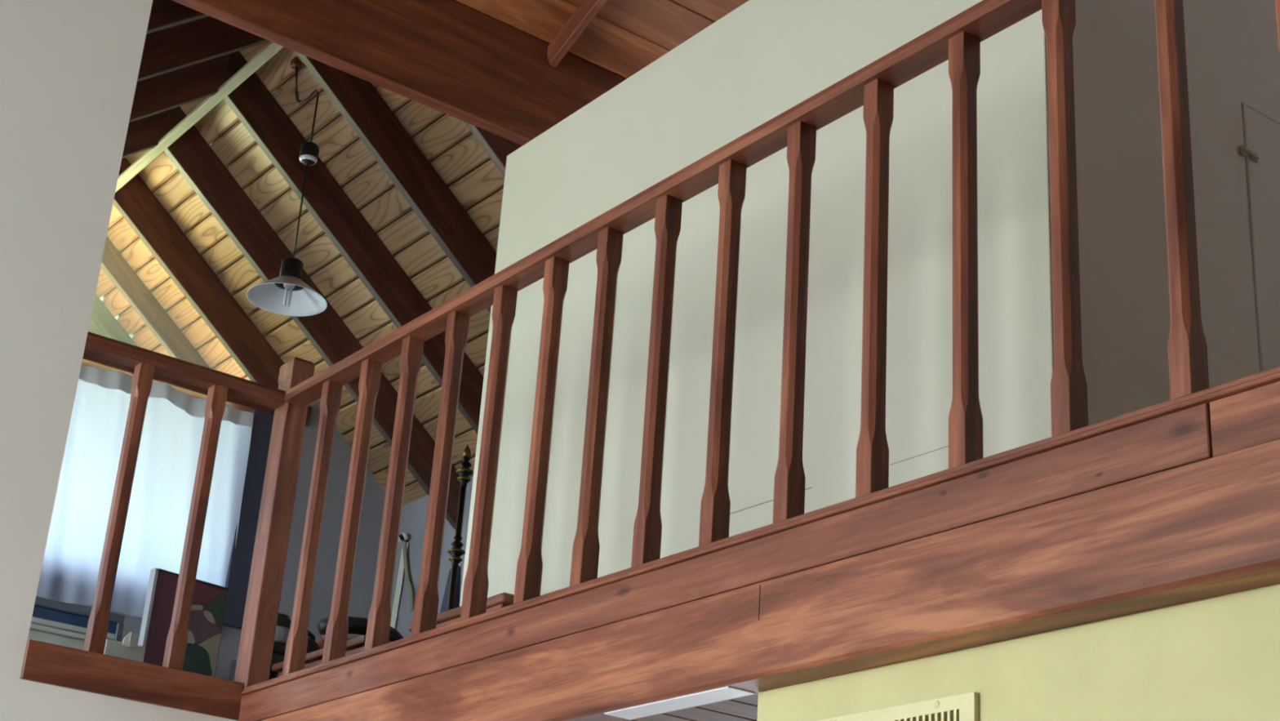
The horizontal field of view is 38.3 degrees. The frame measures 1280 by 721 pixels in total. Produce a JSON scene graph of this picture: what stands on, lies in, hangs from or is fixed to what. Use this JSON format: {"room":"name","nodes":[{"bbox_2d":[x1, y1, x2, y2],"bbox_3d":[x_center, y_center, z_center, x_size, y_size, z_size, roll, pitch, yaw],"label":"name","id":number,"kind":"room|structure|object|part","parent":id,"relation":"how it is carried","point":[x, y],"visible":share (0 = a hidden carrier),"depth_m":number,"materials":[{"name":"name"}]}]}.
{"room":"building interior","nodes":[
{"label":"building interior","id":0,"kind":"room"},
{"bbox_2d":[0,0,237,720],"bbox_3d":[-3.137,0.265,3.373,5.200,4.900,0.100,19,-27,-33],"label":"wall","id":1,"kind":"structure","parent":0,"point":[69,69],"depth_m":4.79,"materials":[{"name":"white paint"}]},
{"bbox_2d":[20,331,285,719],"bbox_3d":[-1.253,0.430,4.799,0.574,0.922,0.069,19,-27,-33],"label":"balustrade","id":2,"kind":"object","parent":1,"relation":"on","point":[89,669],"visible":0.96,"depth_m":4.74,"materials":[{"name":"brown wood"}]},
{"bbox_3d":[-1.278,0.809,4.639,0.574,0.096,0.064,19,-27,-33],"label":"rail","id":3,"kind":"part","parent":2,"relation":"part of","materials":[{"name":"brown wood"}]},
{"bbox_3d":[-1.227,0.027,4.971,0.574,0.046,0.061,19,-27,-33],"label":"handrail","id":4,"kind":"part","parent":2,"relation":"part of","materials":[{"name":"brown wood"}]},
{"bbox_2d":[71,400,385,679],"bbox_3d":[-2.377,0.702,6.942,3.300,2.037,0.141,19,-27,-33],"label":"wall","id":5,"kind":"structure","parent":0,"point":[374,496],"depth_m":7.71,"materials":[{"name":"grey paint"}]},
{"bbox_2d":[222,408,274,629],"bbox_3d":[-2.243,0.090,7.235,1.785,1.635,0.135,19,-27,-33],"label":"curtain","id":6,"kind":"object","parent":5,"relation":"in","point":[237,582],"depth_m":7.47,"materials":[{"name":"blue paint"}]},
{"bbox_2d":[81,353,311,426],"bbox_3d":[-2.446,-0.100,7.164,2.540,0.085,0.160,19,-27,-33],"label":"curtain rod","id":7,"kind":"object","parent":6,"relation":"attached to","point":[196,392],"depth_m":7.47,"materials":[{"name":"brown wood"}]},
{"bbox_2d":[35,364,253,635],"bbox_3d":[-2.273,0.415,6.998,1.675,0.967,0.056,19,-27,-33],"label":"curtain","id":8,"kind":"object","parent":7,"relation":"hanging from","point":[161,497],"visible":0.56,"depth_m":7.22,"materials":[{"name":"white fabric"}]},
{"bbox_2d":[88,0,522,529],"bbox_3d":[-1.806,-0.327,6.800,3.624,1.719,3.220,19,-27,-33],"label":"ceiling","id":9,"kind":"structure","parent":0,"point":[401,211],"depth_m":7.06,"materials":[{"name":"brown wood"}]},
{"bbox_2d":[246,56,327,316],"bbox_3d":[-1.164,-0.655,6.320,0.314,1.037,0.267,-2,-23,13],"label":"pendant lamp","id":10,"kind":"object","parent":9,"relation":"hanging from","point":[286,294],"visible":1,"depth_m":6.20,"materials":[{"name":"white metal"}]},
{"bbox_3d":[-1.170,-0.234,6.138,0.267,0.072,0.267,19,-27,-33],"label":"lamp shade","id":11,"kind":"part","parent":10,"relation":"part of","materials":[{"name":"white ceramic"}]},
{"bbox_3d":[-1.168,-0.261,6.150,0.038,0.033,0.038,19,-27,-33],"label":"bulb","id":12,"kind":"part","parent":10,"relation":"part of","materials":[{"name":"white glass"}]},
{"bbox_2d":[275,257,303,290],"bbox_3d":[-1.166,-0.293,6.163,0.098,0.087,0.098,19,-27,-33],"label":"socket","id":13,"kind":"object","parent":10,"relation":"attached to","point":[291,268],"depth_m":6.14,"materials":[{"name":"black plastic"}]},
{"bbox_3d":[-1.151,-0.502,6.250,0.005,0.380,0.005,4,-23,-1],"label":"cord","id":14,"kind":"part","parent":10,"relation":"part of","materials":[{"name":"black plastic"}]},
{"bbox_3d":[-1.128,-0.835,6.389,0.006,0.202,0.006,4,-23,-1],"label":"cord","id":15,"kind":"part","parent":10,"relation":"part of","materials":[{"name":"black plastic"}]},
{"bbox_2d":[391,475,473,637],"bbox_3d":[-0.381,1.057,6.859,0.120,1.575,2.215,19,-27,-33],"label":"wall","id":16,"kind":"structure","parent":0,"point":[414,513],"depth_m":7.66,"materials":[{"name":"grey paint"}]},
{"bbox_2d":[390,532,413,628],"bbox_3d":[-0.993,1.020,7.627,0.047,0.658,0.206,19,-27,-33],"label":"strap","id":17,"kind":"object","parent":16,"relation":"hanging from","point":[403,536],"visible":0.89,"depth_m":7.70,"materials":[{"name":"fabric"}]},
{"bbox_2d":[406,0,748,79],"bbox_3d":[-0.871,-2.859,3.885,8.000,1.794,3.593,19,-27,-33],"label":"ceiling","id":18,"kind":"structure","parent":0,"point":[621,37],"depth_m":6.03,"materials":[{"name":"brown wood"}]},
{"bbox_2d":[630,693,758,720],"bbox_3d":[0.572,1.122,4.592,2.313,0.064,2.400,19,-27,-33],"label":"ceiling","id":19,"kind":"structure","parent":0,"point":[742,708],"depth_m":3.49,"materials":[{"name":"grey wood"}]},
{"bbox_2d":[459,0,1053,606],"bbox_3d":[0.215,-0.044,4.650,0.091,1.923,2.192,19,-27,-33],"label":"wall","id":20,"kind":"structure","parent":0,"point":[762,59],"depth_m":4.50,"materials":[{"name":"beige paint"}]},
{"bbox_2d":[756,583,1279,720],"bbox_3d":[1.888,0.902,0.704,0.117,2.322,5.662,19,-27,-33],"label":"wall","id":21,"kind":"structure","parent":0,"point":[1215,658],"depth_m":2.63,"materials":[{"name":"yellow paint"}]},
{"bbox_2d":[237,381,1279,720],"bbox_3d":[0.184,0.463,3.276,0.088,0.250,3.940,19,-27,-33],"label":"beam","id":22,"kind":"structure","parent":21,"relation":"on","point":[1183,506],"depth_m":2.94,"materials":[{"name":"brown wood"}]},
{"bbox_2d":[234,356,315,695],"bbox_3d":[-0.992,0.445,4.999,0.065,0.950,0.086,19,-27,-33],"label":"newel post","id":23,"kind":"object","parent":22,"relation":"on","point":[254,660],"visible":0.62,"depth_m":4.96,"materials":[{"name":"brown wood"}]},
{"bbox_2d":[241,0,1279,694],"bbox_3d":[0.210,-0.054,3.473,0.073,0.856,3.924,19,-27,-33],"label":"balustrade","id":24,"kind":"object","parent":22,"relation":"on","point":[957,40],"visible":0.95,"depth_m":3.49,"materials":[{"name":"brown wood"}]},
{"bbox_3d":[0.232,-0.430,3.627,0.062,0.043,3.924,19,-27,-33],"label":"handrail","id":25,"kind":"part","parent":24,"relation":"part of","materials":[{"name":"brown wood"}]},
{"bbox_2d":[817,691,979,720],"bbox_3d":[0.389,0.655,2.920,0.014,0.208,0.388,19,-27,-33],"label":"air vent","id":26,"kind":"object","parent":21,"relation":"in","point":[962,707],"visible":1,"depth_m":2.87,"materials":[{"name":"paint"}]},
{"bbox_2d":[1072,0,1279,425],"bbox_3d":[1.557,-0.079,4.342,1.690,1.923,0.090,19,-27,-33],"label":"wall","id":27,"kind":"structure","parent":0,"point":[1232,46],"depth_m":4.06,"materials":[{"name":"paint"}]},
{"bbox_2d":[1240,103,1279,372],"bbox_3d":[1.662,0.156,4.299,0.730,1.430,0.034,19,-27,-33],"label":"door","id":28,"kind":"structure","parent":27,"relation":"in","point":[1261,134],"depth_m":4.27,"materials":[{"name":"paint"}]},
{"bbox_2d":[1239,145,1259,162],"bbox_3d":[1.425,-0.484,4.310,0.062,0.024,0.016,19,-27,-33],"label":"door handle","id":29,"kind":"object","parent":28,"relation":"attached to","point":[1253,156],"visible":1,"depth_m":4.30,"materials":[{"name":"metal"}]},
{"bbox_3d":[1.437,-0.478,4.320,0.028,0.022,0.006,19,-27,-33],"label":"plate","id":30,"kind":"part","parent":29,"relation":"part of","materials":[{"name":"metal"}]},
{"bbox_3d":[-0.274,0.898,4.391,4.000,0.085,6.400,19,-27,-33],"label":"floor","id":31,"kind":"structure","parent":0,"visible":0},
{"bbox_2d":[27,616,115,649],"bbox_3d":[-2.168,1.115,6.041,0.713,0.539,0.340,19,-27,-33],"label":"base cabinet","id":32,"kind":"object","parent":31,"relation":"on","point":[41,629],"visible":0.15,"depth_m":6.10,"materials":[{"name":"white wood"}]},
{"bbox_2d":[31,595,124,641],"bbox_3d":[-2.277,1.175,6.436,0.798,0.719,0.225,19,-27,-33],"label":"flat box","id":33,"kind":"object","parent":31,"relation":"on","point":[45,608],"visible":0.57,"depth_m":6.59,"materials":[{"name":"blue cardboard"}]},
{"bbox_2d":[82,631,146,662],"bbox_3d":[-1.691,1.096,5.814,0.135,0.461,0.208,19,-27,-33],"label":"carton","id":34,"kind":"object","parent":31,"relation":"on","point":[126,649],"visible":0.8,"depth_m":5.81,"materials":[{"name":"white cardboard"}]},
{"bbox_2d":[137,568,228,676],"bbox_3d":[-1.663,1.190,6.549,0.034,0.858,0.316,-17,-31,41],"label":"painting","id":35,"kind":"object","parent":31,"relation":"on","point":[207,611],"visible":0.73,"depth_m":6.64,"materials":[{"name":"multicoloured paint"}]},
{"bbox_2d":[228,642,285,719],"bbox_3d":[-1.178,1.075,5.616,0.125,0.415,0.176,19,-27,-33],"label":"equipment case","id":36,"kind":"object","parent":31,"relation":"on","point":[278,651],"visible":0.23,"depth_m":5.63,"materials":[{"name":"black plastic"}]},
{"bbox_3d":[-1.148,0.895,5.682,0.102,0.030,0.130,19,-27,-33],"label":"case lid","id":37,"kind":"part","parent":36,"relation":"part of","materials":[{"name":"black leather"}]},
{"bbox_2d":[274,613,291,644],"bbox_3d":[-1.120,0.833,5.693,0.094,0.094,0.094,19,-27,-33],"label":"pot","id":38,"kind":"object","parent":36,"relation":"on","point":[283,623],"visible":0.42,"depth_m":5.66,"materials":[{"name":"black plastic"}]},
{"bbox_3d":[-1.122,0.853,5.685,0.090,0.051,0.090,19,-27,-33],"label":"pot","id":39,"kind":"part","parent":38,"relation":"part of","materials":[{"name":"grey metal"}]},
{"bbox_2d":[306,629,319,653],"bbox_3d":[-1.060,1.072,5.696,0.124,0.494,0.124,19,-27,-33],"label":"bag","id":40,"kind":"object","parent":31,"relation":"on","point":[313,646],"visible":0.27,"depth_m":5.74,"materials":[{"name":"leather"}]},
{"bbox_3d":[-1.046,0.866,5.781,0.070,0.046,0.016,19,-27,-33],"label":"bag handle","id":41,"kind":"part","parent":40,"relation":"part of","materials":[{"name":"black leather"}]},
{"bbox_2d":[271,635,391,676],"bbox_3d":[-0.866,1.034,5.372,0.225,0.343,0.570,19,-27,-33],"label":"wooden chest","id":42,"kind":"object","parent":31,"relation":"on","point":[355,645],"visible":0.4,"depth_m":5.36,"materials":[{"name":"brown wood"}]},
{"bbox_2d":[315,616,403,648],"bbox_3d":[-1.017,1.154,5.982,0.336,0.571,0.498,19,-27,-33],"label":"chair","id":43,"kind":"object","parent":31,"relation":"on","point":[357,625],"visible":0.17,"depth_m":5.87,"materials":[{"name":"black leather"}]},
{"bbox_3d":[-0.892,0.944,5.907,0.336,0.087,0.121,19,-27,-33],"label":"backrest","id":44,"kind":"part","parent":43,"relation":"part of","materials":[{"name":"brown wood"}]},
{"bbox_2d":[440,565,461,613],"bbox_3d":[-0.663,1.061,6.020,0.169,0.814,0.060,19,-27,-33],"label":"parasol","id":45,"kind":"object","parent":31,"relation":"on","point":[456,603],"visible":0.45,"depth_m":6.14,"materials":[{"name":"fabric"}]},
{"bbox_2d":[447,444,473,610],"bbox_3d":[-0.576,0.754,5.600,0.240,1.069,0.240,19,-27,-33],"label":"stand","id":46,"kind":"object","parent":31,"relation":"on","point":[464,471],"visible":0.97,"depth_m":5.69,"materials":[{"name":"metal"}]},
{"bbox_2d":[408,591,514,631],"bbox_3d":[-0.443,0.849,4.887,0.160,0.365,0.480,19,-27,-33],"label":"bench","id":47,"kind":"object","parent":31,"relation":"on","point":[503,599],"visible":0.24,"depth_m":4.80,"materials":[{"name":"brown wood"}]},
{"bbox_3d":[-0.364,0.787,4.692,0.024,0.340,0.024,19,-27,-33],"label":"leg","id":48,"kind":"part","parent":47,"relation":"part of","materials":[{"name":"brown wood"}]},
{"bbox_3d":[-0.209,-0.989,6.226,2.976,0.660,0.040,19,-27,-33],"label":"wall","id":49,"kind":"structure","parent":0,"visible":0},
{"bbox_2d":[172,0,626,145],"bbox_3d":[-0.182,-0.809,6.090,2.969,0.377,0.052,19,-27,-33],"label":"header beam","id":50,"kind":"structure","parent":49,"relation":"attached to","point":[451,58],"depth_m":5.75,"materials":[{"name":"brown wood"}]}
]}

